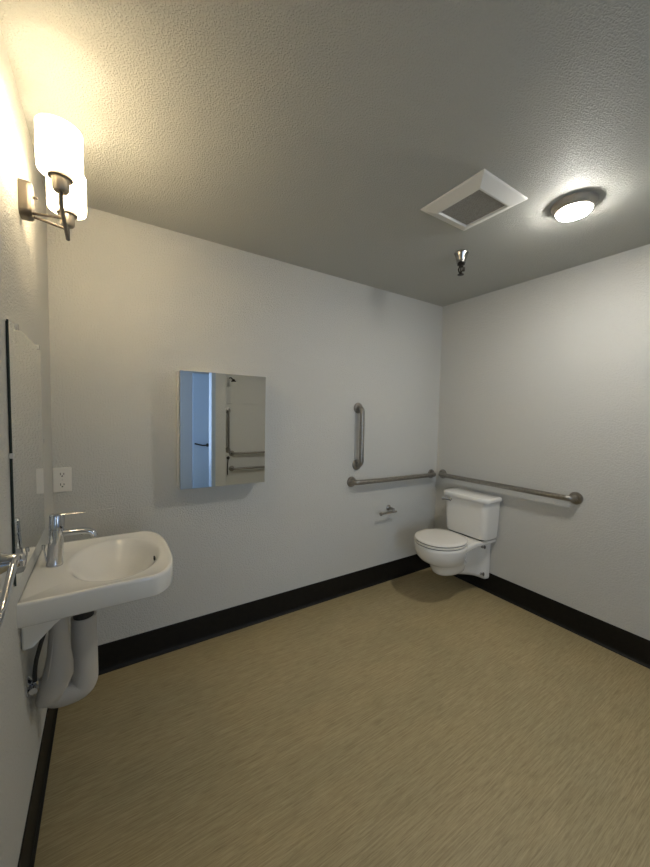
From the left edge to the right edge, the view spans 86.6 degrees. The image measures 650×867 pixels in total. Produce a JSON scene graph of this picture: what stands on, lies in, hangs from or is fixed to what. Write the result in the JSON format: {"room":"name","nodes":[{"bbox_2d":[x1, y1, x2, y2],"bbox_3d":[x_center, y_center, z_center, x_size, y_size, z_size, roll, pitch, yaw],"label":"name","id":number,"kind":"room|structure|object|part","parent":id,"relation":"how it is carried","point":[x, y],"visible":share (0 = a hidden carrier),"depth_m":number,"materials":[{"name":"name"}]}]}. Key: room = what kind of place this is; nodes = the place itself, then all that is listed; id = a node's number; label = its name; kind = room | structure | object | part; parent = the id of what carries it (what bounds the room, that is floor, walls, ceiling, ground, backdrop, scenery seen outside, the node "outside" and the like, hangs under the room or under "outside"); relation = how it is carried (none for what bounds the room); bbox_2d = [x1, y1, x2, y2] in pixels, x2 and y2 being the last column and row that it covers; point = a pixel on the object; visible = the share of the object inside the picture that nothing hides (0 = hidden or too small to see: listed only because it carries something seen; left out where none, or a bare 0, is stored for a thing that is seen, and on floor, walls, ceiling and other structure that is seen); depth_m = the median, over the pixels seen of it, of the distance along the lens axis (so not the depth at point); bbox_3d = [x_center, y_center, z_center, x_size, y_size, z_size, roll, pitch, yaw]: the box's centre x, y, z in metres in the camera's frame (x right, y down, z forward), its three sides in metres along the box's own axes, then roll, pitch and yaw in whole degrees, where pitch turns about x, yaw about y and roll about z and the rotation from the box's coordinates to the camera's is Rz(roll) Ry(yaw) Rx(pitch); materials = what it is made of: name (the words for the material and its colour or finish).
{"room":"accessible bathroom","nodes":[
{"label":"accessible bathroom","id":0,"kind":"room"},
{"bbox_2d":[0,27,53,866],"bbox_3d":[-0.620,0.170,0.455,0.120,2.440,3.140,-1,4,-33],"label":"wall","id":1,"kind":"structure","parent":0,"point":[24,301],"depth_m":1.01,"materials":[{"name":"grey paint"}]},
{"bbox_2d":[0,552,25,628],"bbox_3d":[-0.627,0.314,0.639,0.063,0.099,0.403,-1,4,-33],"label":"towel holder","id":2,"kind":"object","parent":1,"relation":"attached to","point":[9,563],"visible":1,"depth_m":0.73,"materials":[{"name":"silver metal"}]},
{"bbox_2d":[5,319,44,586],"bbox_3d":[-1.004,0.040,1.173,0.010,0.742,0.562,-1,4,-33],"label":"wall mirror","id":3,"kind":"object","parent":1,"relation":"attached to","point":[26,440],"visible":1,"depth_m":1.09,"materials":[{"name":"silver mirror"}]},
{"bbox_2d":[26,633,46,697],"bbox_3d":[-0.931,0.739,1.123,0.061,0.218,0.063,-1,4,-33],"label":"shutoff valve","id":4,"kind":"object","parent":1,"relation":"attached to","point":[32,684],"visible":0.91,"depth_m":1.12,"materials":[{"name":"silver metal"}]},
{"bbox_2d":[17,708,57,866],"bbox_3d":[-0.586,1.309,0.555,0.017,0.157,2.900,-1,4,-33],"label":"baseboard","id":5,"kind":"structure","parent":1,"relation":"attached to","point":[27,856],"depth_m":1.21,"materials":[{"name":"rubber"}]},
{"bbox_2d":[17,113,86,240],"bbox_3d":[-0.883,-0.799,1.117,0.176,0.227,0.347,-1,4,-33],"label":"wall sconce","id":6,"kind":"object","parent":1,"relation":"attached to","point":[58,144],"visible":1,"depth_m":1.03,"materials":[{"name":"white glass"}]},
{"bbox_3d":[-0.969,-0.756,1.119,0.032,0.112,0.068,-1,4,-33],"label":"wall plate","id":7,"kind":"part","parent":6,"relation":"part of","materials":[{"name":"silver metal"}]},
{"bbox_3d":[-0.896,-0.703,1.113,0.119,0.029,0.008,2,3,7],"label":"support rod","id":8,"kind":"part","parent":6,"relation":"part of","materials":[{"name":"silver metal"}]},
{"bbox_3d":[-0.924,-0.706,1.156,0.093,0.029,0.008,0,3,-22],"label":"support rod","id":9,"kind":"part","parent":6,"relation":"part of","materials":[{"name":"silver metal"}]},
{"bbox_3d":[-0.794,-0.840,1.033,0.115,0.132,0.115,-1,4,-33],"label":"lamp shade","id":10,"kind":"part","parent":6,"relation":"part of","materials":[{"name":"white glass"}]},
{"bbox_2d":[50,173,70,195],"bbox_3d":[-0.796,-0.751,1.038,0.058,0.048,0.058,-1,4,-33],"label":"socket","id":11,"kind":"object","parent":6,"relation":"attached to","point":[61,182],"depth_m":1.03,"materials":[{"name":"silver metal"}]},
{"bbox_3d":[-0.919,-0.854,1.228,0.115,0.132,0.115,-1,4,-33],"label":"lamp shade","id":12,"kind":"part","parent":6,"relation":"part of","materials":[{"name":"white glass"}]},
{"bbox_2d":[58,212,75,228],"bbox_3d":[-0.921,-0.765,1.233,0.058,0.048,0.058,-1,4,-33],"label":"socket","id":13,"kind":"object","parent":6,"relation":"attached to","point":[70,216],"depth_m":1.22,"materials":[{"name":"silver metal"}]},
{"bbox_2d":[17,531,172,649],"bbox_3d":[-0.845,0.558,1.337,0.442,0.164,0.524,-1,4,-33],"label":"sink","id":14,"kind":"object","parent":1,"relation":"attached to","point":[98,573],"visible":0.98,"depth_m":1.18,"materials":[{"name":"white ceramic"}]},
{"bbox_2d":[35,617,73,707],"bbox_3d":[-0.930,0.739,1.184,0.108,0.370,0.087,-1,4,-33],"label":"pipe","id":15,"kind":"object","parent":14,"relation":"attached to","point":[58,671],"visible":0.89,"depth_m":1.16,"materials":[{"name":"grey plastic"}]},
{"bbox_2d":[39,611,97,707],"bbox_3d":[-0.957,0.793,1.282,0.188,0.430,0.092,-1,4,-33],"label":"drain cover","id":16,"kind":"object","parent":14,"relation":"attached to","point":[84,639],"visible":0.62,"depth_m":1.27,"materials":[{"name":"grey plastic"}]},
{"bbox_2d":[41,511,97,567],"bbox_3d":[-0.950,0.387,1.286,0.170,0.193,0.051,-1,4,-37],"label":"faucet","id":17,"kind":"object","parent":14,"relation":"on","point":[56,533],"visible":1,"depth_m":1.25,"materials":[{"name":"silver metal"}]},
{"bbox_3d":[-1.014,0.432,1.245,0.012,0.065,0.016,3,4,32],"label":"lift rod","id":18,"kind":"part","parent":17,"relation":"part of","materials":[{"name":"silver metal"}]},
{"bbox_3d":[-0.951,0.296,1.274,0.105,0.012,0.032,-1,4,-32],"label":"lever handle","id":19,"kind":"part","parent":17,"relation":"part of","materials":[{"name":"silver metal"}]},
{"bbox_3d":[-0.924,0.374,1.298,0.116,0.038,0.033,3,2,-33],"label":"spout","id":20,"kind":"part","parent":17,"relation":"part of","materials":[{"name":"silver metal"}]},
{"bbox_2d":[46,198,442,645],"bbox_3d":[-0.176,0.064,2.528,2.865,2.440,0.120,-1,4,-33],"label":"wall","id":21,"kind":"structure","parent":0,"point":[133,304],"depth_m":2.19,"materials":[{"name":"grey paint"}]},
{"bbox_2d":[53,467,71,492],"bbox_3d":[-1.318,0.232,1.731,0.076,0.124,0.010,-1,4,-33],"label":"power outlet","id":22,"kind":"object","parent":21,"relation":"attached to","point":[62,477],"visible":1,"depth_m":1.73,"materials":[{"name":"white plastic"}]},
{"bbox_2d":[58,472,65,476],"bbox_3d":[-1.316,0.206,1.727,0.035,0.027,0.003,-1,4,-33],"label":"socket","id":23,"kind":"object","parent":22,"relation":"attached to","point":[60,474],"depth_m":1.73,"materials":[{"name":"white plastic"}]},
{"bbox_2d":[58,482,66,487],"bbox_3d":[-1.317,0.259,1.730,0.035,0.027,0.003,-1,4,-33],"label":"socket","id":24,"kind":"object","parent":22,"relation":"attached to","point":[60,484],"depth_m":1.73,"materials":[{"name":"white plastic"}]},
{"bbox_2d":[177,370,265,489],"bbox_3d":[-0.622,-0.023,2.101,0.505,0.666,0.108,-1,4,-33],"label":"medicine cabinet","id":25,"kind":"object","parent":21,"relation":"attached to","point":[221,417],"visible":1,"depth_m":2.04,"materials":[{"name":"silver mirror"}]},
{"bbox_2d":[98,554,429,675],"bbox_3d":[-0.162,1.207,2.534,2.865,0.157,0.017,-1,4,-33],"label":"baseboard","id":26,"kind":"structure","parent":21,"relation":"attached to","point":[134,649],"depth_m":2.28,"materials":[{"name":"rubber"}]},
{"bbox_2d":[352,403,364,469],"bbox_3d":[0.276,0.026,2.699,0.084,0.533,0.076,-1,4,-33],"label":"grab bar","id":27,"kind":"object","parent":21,"relation":"attached to","point":[358,408],"visible":1,"depth_m":2.67,"materials":[{"name":"metal"}]},
{"bbox_3d":[0.277,0.026,2.697,0.038,0.487,0.072,-1,4,-33],"label":"rail","id":28,"kind":"part","parent":27,"relation":"part of","materials":[{"name":"metal"}]},
{"bbox_2d":[379,505,396,515],"bbox_3d":[0.515,0.644,2.892,0.182,0.059,0.080,-1,4,-33],"label":"toilet paper holder","id":29,"kind":"object","parent":21,"relation":"attached to","point":[388,507],"visible":1,"depth_m":2.90,"materials":[{"name":"metal"}]},
{"bbox_3d":[0.529,0.655,2.871,0.182,0.040,0.030,-1,4,-33],"label":"roll rod","id":30,"kind":"part","parent":29,"relation":"part of","materials":[{"name":"metal"}]},
{"bbox_2d":[347,469,435,486],"bbox_3d":[0.619,0.381,2.943,1.012,0.091,0.076,-1,4,-33],"label":"grab bar","id":31,"kind":"object","parent":21,"relation":"attached to","point":[351,481],"visible":1,"depth_m":2.84,"materials":[{"name":"metal"}]},
{"bbox_3d":[0.620,0.381,2.941,0.966,0.045,0.072,-1,4,-33],"label":"rail","id":32,"kind":"part","parent":31,"relation":"part of","materials":[{"name":"metal"}]},
{"bbox_2d":[0,0,649,306],"bbox_3d":[1.040,-1.077,0.600,3.105,0.100,4.540,-1,4,-33],"label":"ceiling","id":33,"kind":"structure","parent":0,"point":[316,135],"depth_m":1.18,"materials":[{"name":"grey paint"}]},
{"bbox_2d":[454,249,468,275],"bbox_3d":[0.841,-1.048,2.132,0.088,0.136,0.088,-1,4,-33],"label":"sprinkler","id":34,"kind":"object","parent":33,"relation":"attached to","point":[460,255],"visible":1,"depth_m":2.11,"materials":[{"name":"silver metal"}]},
{"bbox_2d":[454,249,468,263],"bbox_3d":[0.842,-1.084,2.130,0.088,0.064,0.088,-1,4,-33],"label":"cup","id":35,"kind":"object","parent":34,"relation":"on","point":[460,255],"depth_m":2.11,"materials":[{"name":"silver metal"}]},
{"bbox_2d":[421,169,527,230],"bbox_3d":[0.700,-1.076,1.637,0.336,0.030,0.336,-1,4,-33],"label":"ceiling vent","id":36,"kind":"object","parent":33,"relation":"in","point":[482,196],"visible":1,"depth_m":1.59,"materials":[{"name":"white plastic"}]},
{"bbox_2d":[551,191,598,221],"bbox_3d":[1.172,-1.053,1.624,0.184,0.055,0.184,-1,4,-33],"label":"ceiling light","id":37,"kind":"object","parent":33,"relation":"attached to","point":[575,206],"visible":1,"depth_m":1.58,"materials":[{"name":"beige glass"}]},
{"bbox_2d":[34,567,649,866],"bbox_3d":[0.988,1.459,0.741,3.105,0.100,4.540,-1,4,-33],"label":"floor","id":38,"kind":"structure","parent":0,"point":[422,718],"depth_m":1.49,"materials":[{"name":"laminate"}]},
{"bbox_2d":[434,244,649,639],"bbox_3d":[1.954,0.138,1.971,0.120,2.440,3.360,-1,4,-33],"label":"wall","id":39,"kind":"structure","parent":0,"point":[545,380],"depth_m":2.37,"materials":[{"name":"grey paint"}]},
{"bbox_2d":[414,488,501,578],"bbox_3d":[1.002,0.845,2.730,0.674,0.706,0.422,-1,4,-33],"label":"toilet","id":40,"kind":"object","parent":39,"relation":"attached to","point":[472,517],"visible":1,"depth_m":2.69,"materials":[{"name":"white ceramic"}]},
{"bbox_3d":[0.885,0.799,2.652,0.392,0.019,0.370,-1,4,-33],"label":"seat lid","id":41,"kind":"part","parent":40,"relation":"part of","materials":[{"name":"white plastic"}]},
{"bbox_3d":[1.025,0.545,2.896,0.079,0.034,0.035,4,4,45],"label":"flush lever","id":42,"kind":"part","parent":40,"relation":"part of","materials":[{"name":"silver metal"}]},
{"bbox_3d":[1.195,0.509,2.830,0.218,0.040,0.422,-1,4,-33],"label":"tank lid","id":43,"kind":"part","parent":40,"relation":"part of","materials":[{"name":"white ceramic"}]},
{"bbox_3d":[1.196,0.678,2.843,0.196,0.297,0.394,-1,4,-33],"label":"tank","id":44,"kind":"part","parent":40,"relation":"part of","materials":[{"name":"white ceramic"}]},
{"bbox_2d":[438,469,582,504],"bbox_3d":[1.354,0.404,2.733,0.076,0.090,1.158,-1,4,-33],"label":"grab bar","id":45,"kind":"object","parent":39,"relation":"attached to","point":[576,498],"visible":1,"depth_m":2.54,"materials":[{"name":"metal"}]},
{"bbox_2d":[453,573,649,668],"bbox_3d":[1.873,1.278,1.997,0.017,0.157,3.120,-1,4,-33],"label":"baseboard","id":46,"kind":"structure","parent":39,"relation":"attached to","point":[633,647],"depth_m":2.33,"materials":[{"name":"rubber"}]}
]}

